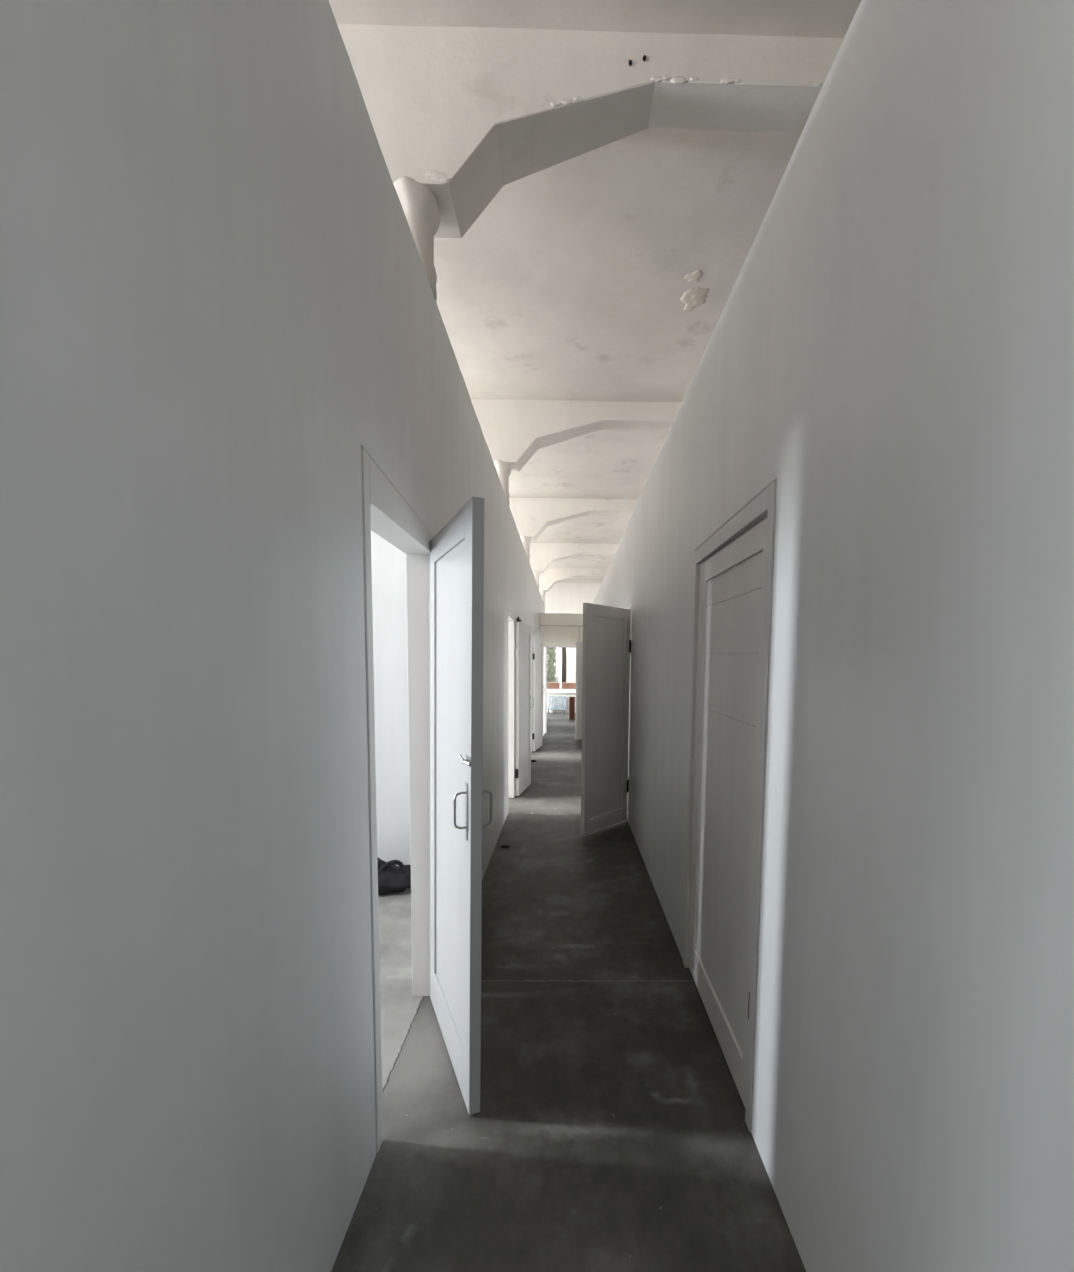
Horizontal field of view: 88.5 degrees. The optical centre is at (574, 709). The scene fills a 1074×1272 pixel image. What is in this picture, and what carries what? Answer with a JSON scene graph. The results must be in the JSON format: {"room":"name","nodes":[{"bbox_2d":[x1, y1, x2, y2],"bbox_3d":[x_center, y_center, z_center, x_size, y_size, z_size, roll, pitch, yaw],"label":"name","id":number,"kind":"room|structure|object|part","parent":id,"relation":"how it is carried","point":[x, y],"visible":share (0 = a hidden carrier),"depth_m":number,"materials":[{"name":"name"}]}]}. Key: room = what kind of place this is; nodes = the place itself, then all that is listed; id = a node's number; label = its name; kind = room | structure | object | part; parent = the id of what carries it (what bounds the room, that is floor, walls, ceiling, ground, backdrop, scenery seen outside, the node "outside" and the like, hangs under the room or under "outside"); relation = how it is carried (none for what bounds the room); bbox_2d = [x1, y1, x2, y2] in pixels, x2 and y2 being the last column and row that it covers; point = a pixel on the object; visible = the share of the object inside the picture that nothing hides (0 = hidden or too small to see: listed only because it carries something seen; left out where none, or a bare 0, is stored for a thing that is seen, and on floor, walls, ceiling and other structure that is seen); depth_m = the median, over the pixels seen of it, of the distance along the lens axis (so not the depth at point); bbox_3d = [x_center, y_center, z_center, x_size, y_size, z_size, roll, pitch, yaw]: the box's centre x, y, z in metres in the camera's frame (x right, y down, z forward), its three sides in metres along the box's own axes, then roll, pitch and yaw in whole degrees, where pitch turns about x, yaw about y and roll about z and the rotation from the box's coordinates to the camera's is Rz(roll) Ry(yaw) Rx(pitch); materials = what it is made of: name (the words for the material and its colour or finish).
{"room":"corridor","nodes":[
{"label":"corridor","id":0,"kind":"room"},
{"bbox_2d":[0,0,544,1271],"bbox_3d":[-0.730,-0.640,7.402,0.100,3.043,14.920,0,5,-1],"label":"wall","id":1,"kind":"structure","parent":0,"point":[216,294],"depth_m":0.84,"materials":[{"name":"paint"}]},
{"bbox_2d":[361,448,492,1152],"bbox_3d":[-0.492,0.285,2.025,0.442,2.089,0.848,0,5,-1],"label":"door","id":2,"kind":"structure","parent":1,"relation":"in","point":[445,570],"depth_m":1.96,"materials":[{"name":"paint"}]},
{"bbox_3d":[-0.655,0.284,2.022,0.116,2.089,0.848,0,5,-1],"label":"frame","id":3,"kind":"part","parent":2,"relation":"part of","materials":[{"name":"paint"}]},
{"bbox_3d":[-0.366,0.330,1.769,0.044,0.185,0.022,-1,5,-25],"label":"pull handle","id":4,"kind":"part","parent":2,"relation":"part of","materials":[{"name":"silver metal"}]},
{"bbox_3d":[-0.289,0.328,1.804,0.044,0.185,0.022,-1,5,-25],"label":"pull handle","id":5,"kind":"part","parent":2,"relation":"part of","materials":[{"name":"silver metal"}]},
{"bbox_2d":[494,459,510,504],"bbox_3d":[-0.715,-2.186,5.321,0.211,0.396,0.223,0,5,-1],"label":"round column","id":6,"kind":"structure","parent":1,"relation":"on","point":[503,469],"depth_m":5.24,"materials":[{"name":"white paint"}]},
{"bbox_2d":[507,609,533,813],"bbox_3d":[-0.673,-0.019,6.077,0.214,2.024,1.376,1,5,7],"label":"door","id":7,"kind":"structure","parent":1,"relation":"in","point":[519,635],"depth_m":6.15,"materials":[{"name":"paint"}]},
{"bbox_3d":[-0.712,0.007,5.765,0.113,2.024,0.738,0,5,-1],"label":"frame","id":8,"kind":"part","parent":7,"relation":"part of","materials":[{"name":"paint"}]},
{"bbox_2d":[520,535,530,562],"bbox_3d":[-0.764,-2.440,8.385,0.215,0.396,0.215,0,5,-1],"label":"round column","id":9,"kind":"structure","parent":1,"relation":"on","point":[526,541],"depth_m":8.30,"materials":[{"name":"white paint"}]},
{"bbox_2d":[533,570,539,587],"bbox_3d":[-0.811,-2.693,11.444,0.215,0.396,0.215,0,5,-1],"label":"round column","id":10,"kind":"structure","parent":1,"relation":"on","point":[536,573],"depth_m":11.36,"materials":[{"name":"white paint"}]},
{"bbox_2d":[531,636,544,751],"bbox_3d":[-0.723,-0.277,9.203,0.222,2.024,1.609,1,5,6],"label":"door","id":11,"kind":"structure","parent":1,"relation":"in","point":[537,710],"depth_m":9.53,"materials":[{"name":"paint"}]},
{"bbox_3d":[-0.760,-0.249,8.859,0.113,2.024,0.908,0,5,-1],"label":"frame","id":12,"kind":"part","parent":11,"relation":"part of","materials":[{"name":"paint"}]},
{"bbox_2d":[539,589,544,604],"bbox_3d":[-0.856,-2.936,14.383,0.215,0.396,0.215,0,5,-1],"label":"round column","id":13,"kind":"structure","parent":1,"relation":"on","point":[542,592],"depth_m":14.30,"materials":[{"name":"white paint"}]},
{"bbox_2d":[371,530,410,865],"bbox_3d":[-2.592,-0.289,3.800,3.734,2.900,0.100,0,5,-1],"label":"wall","id":14,"kind":"structure","parent":0,"point":[389,592],"depth_m":3.79,"materials":[{"name":"paint"}]},
{"bbox_2d":[393,176,439,299],"bbox_3d":[-0.669,-1.936,2.294,0.211,0.396,0.223,0,5,-1],"label":"round column","id":15,"kind":"structure","parent":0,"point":[419,204],"depth_m":2.22,"materials":[{"name":"white paint"}]},
{"bbox_2d":[540,613,582,647],"bbox_3d":[-0.164,-0.782,11.975,1.171,2.585,0.100,0,5,-1],"label":"wall","id":16,"kind":"structure","parent":0,"point":[551,635],"depth_m":11.85,"materials":[{"name":"beige paint"}]},
{"bbox_2d":[542,647,545,736],"bbox_3d":[-0.636,-0.390,11.565,0.050,1.838,0.692,1,5,1],"label":"door","id":17,"kind":"structure","parent":16,"relation":"in","point":[544,648],"depth_m":11.64,"materials":[{"name":"paint"}]},
{"bbox_2d":[544,645,575,732],"bbox_3d":[-0.256,-0.441,11.994,0.815,1.900,0.155,0,5,-1],"label":"trim","id":18,"kind":"structure","parent":16,"relation":"attached to","point":[546,646],"depth_m":11.86,"materials":[{"name":"paint"}]},
{"bbox_2d":[540,625,582,626],"bbox_3d":[-0.153,-1.802,11.832,1.167,0.030,0.018,0,5,-1],"label":"trim","id":19,"kind":"structure","parent":16,"relation":"attached to","point":[540,625],"depth_m":11.82,"materials":[{"name":"grey paint"}]},
{"bbox_2d":[578,627,579,641],"bbox_3d":[0.107,-1.582,11.854,0.032,0.404,0.018,0,5,-1],"label":"trim","id":20,"kind":"structure","parent":16,"relation":"attached to","point":[578,627],"depth_m":11.84,"materials":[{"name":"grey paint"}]},
{"bbox_2d":[331,712,805,1271],"bbox_3d":[-0.015,1.059,6.610,9.600,0.200,21.600,0,5,-1],"label":"floor","id":21,"kind":"structure","parent":0,"point":[610,1132],"depth_m":1.90,"materials":[{"name":"concrete"}]},
{"bbox_2d":[377,857,410,894],"bbox_3d":[-1.239,1.083,3.638,0.419,0.213,0.300,0,5,-1],"label":"cloth bag","id":22,"kind":"object","parent":21,"relation":"on","point":[391,877],"visible":0.56,"depth_m":3.56,"materials":[{"name":"black fabric"}]},
{"bbox_3d":[-1.181,1.022,3.589,0.143,0.083,0.048,-1,5,-16],"label":"handle","id":23,"kind":"part","parent":22,"relation":"part of","materials":[{"name":"black fabric"}]},
{"bbox_2d":[547,696,566,712],"bbox_3d":[-0.540,-0.162,16.898,0.620,0.530,0.100,0,5,-1],"label":"radiator","id":24,"kind":"object","parent":21,"relation":"on","point":[549,698],"visible":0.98,"depth_m":16.85,"materials":[{"name":"white metal"}]},
{"bbox_2d":[569,697,574,719],"bbox_3d":[-0.054,-0.037,14.897,0.156,0.620,0.216,0,5,-1],"label":"wooden box","id":25,"kind":"object","parent":21,"relation":"on","point":[572,699],"visible":1,"depth_m":14.79,"materials":[{"name":"red wood"}]},
{"bbox_3d":[-0.052,-0.028,14.794,0.100,0.480,0.010,0,5,-1],"label":"panel","id":26,"kind":"part","parent":25,"relation":"part of","materials":[{"name":"red wood"}]},
{"bbox_2d":[545,582,600,712],"bbox_3d":[-0.158,-1.899,17.051,9.000,3.975,0.300,0,5,-1],"label":"wall","id":27,"kind":"structure","parent":0,"point":[563,597],"depth_m":16.78,"materials":[{"name":"paint"}]},
{"bbox_2d":[547,647,575,692],"bbox_3d":[-0.408,-1.685,16.950,2.160,2.340,0.310,0,5,-1],"label":"window","id":28,"kind":"structure","parent":27,"relation":"in","point":[560,690],"depth_m":17.06,"materials":[{"name":"white paint"}]},
{"bbox_3d":[-0.418,-0.540,17.004,2.160,0.049,0.230,0,5,-1],"label":"sill","id":29,"kind":"part","parent":28,"relation":"part of","materials":[{"name":"white paint"}]},
{"bbox_2d":[329,0,860,582],"bbox_3d":[0.026,-3.122,6.265,9.600,0.258,21.600,0,5,-1],"label":"ceiling","id":30,"kind":"structure","parent":0,"point":[609,272],"depth_m":3.35,"materials":[{"name":"white paint"}]},
{"bbox_2d":[539,568,607,591],"bbox_3d":[-0.103,-3.399,14.414,9.200,0.590,0.290,0,5,-1],"label":"ceiling beam","id":31,"kind":"structure","parent":30,"relation":"attached to","point":[551,576],"depth_m":14.26,"materials":[{"name":"white paint"}]},
{"bbox_2d":[509,497,638,540],"bbox_3d":[-0.011,-2.903,8.414,9.200,0.590,0.292,0,5,-1],"label":"ceiling beam","id":32,"kind":"structure","parent":30,"relation":"attached to","point":[532,516],"depth_m":8.26,"materials":[{"name":"white paint"}]},
{"bbox_2d":[530,543,618,572],"bbox_3d":[-0.058,-3.156,11.474,9.200,0.590,0.290,0,5,-1],"label":"ceiling beam","id":33,"kind":"structure","parent":30,"relation":"attached to","point":[542,555],"depth_m":11.32,"materials":[{"name":"white paint"}]},
{"bbox_2d":[471,399,681,471],"bbox_3d":[0.036,-2.649,5.350,9.200,0.590,0.292,0,5,-1],"label":"ceiling beam","id":34,"kind":"structure","parent":30,"relation":"attached to","point":[513,430],"depth_m":5.20,"materials":[{"name":"white paint"}]},
{"bbox_2d":[337,24,843,237],"bbox_3d":[0.083,-2.398,2.321,9.200,0.591,0.298,0,5,-1],"label":"ceiling beam","id":35,"kind":"structure","parent":30,"relation":"attached to","point":[466,114],"depth_m":2.18,"materials":[{"name":"white paint"}]},
{"bbox_2d":[593,0,1073,1271],"bbox_3d":[0.557,-0.494,6.641,0.100,2.903,16.500,0,5,-1],"label":"wall","id":36,"kind":"structure","parent":0,"point":[891,346],"depth_m":0.99,"materials":[{"name":"paint"}]},
{"bbox_2d":[575,642,582,739],"bbox_3d":[0.392,-0.444,11.295,0.351,2.034,1.323,2,5,17],"label":"door","id":37,"kind":"structure","parent":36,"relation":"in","point":[579,645],"depth_m":10.77,"materials":[{"name":"paint"}]},
{"bbox_2d":[581,603,631,835],"bbox_3d":[0.470,0.051,5.303,0.374,2.034,1.467,2,5,18],"label":"door","id":38,"kind":"structure","parent":36,"relation":"in","point":[606,661],"depth_m":4.89,"materials":[{"name":"paint"}]},
{"bbox_3d":[0.574,0.027,5.613,0.110,2.034,0.823,0,5,-1],"label":"frame","id":39,"kind":"part","parent":38,"relation":"part of","materials":[{"name":"paint"}]},
{"bbox_2d":[683,481,776,1131],"bbox_3d":[0.624,0.307,2.195,0.114,2.038,1.011,0,5,-1],"label":"door","id":40,"kind":"structure","parent":36,"relation":"in","point":[733,572],"depth_m":2.08,"materials":[{"name":"paint"}]},
{"label":"outside","id":41,"kind":"structure","parent":0,"visible":0},
{"bbox_3d":[-0.763,-2.120,48.660,80.000,0.200,62.650,0,5,-1],"label":"ground","id":42,"kind":"structure","parent":41,"visible":0},
{"bbox_2d":[547,647,556,681],"bbox_3d":[-1.838,-2.353,26.469,2.128,4.144,1.407,0,5,-1],"label":"hedge","id":43,"kind":"object","parent":42,"relation":"on","point":[551,670],"visible":0.11,"depth_m":26.17,"materials":[{"name":"green plant"}]},
{"bbox_2d":[547,682,575,688],"bbox_3d":[-0.382,-0.689,24.147,10.100,0.990,0.350,0,5,-1],"label":"brick wall","id":44,"kind":"structure","parent":42,"relation":"on","point":[550,685],"depth_m":23.99,"materials":[{"name":"red brick"}]},
{"bbox_2d":[562,647,566,681],"bbox_3d":[-0.454,-3.480,24.669,1.567,6.471,1.717,0,5,-1],"label":"tree","id":45,"kind":"object","parent":42,"relation":"on","point":[564,661],"visible":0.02,"depth_m":24.68,"materials":[{"name":"brown plant"}]},
{"bbox_2d":[558,647,575,682],"bbox_3d":[2.264,-5.126,39.250,7.300,7.400,3.600,0,5,-1],"label":"sky","id":46,"kind":"structure","parent":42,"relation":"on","point":[570,652],"depth_m":37.87,"materials":[{"name":"white"}]}
]}

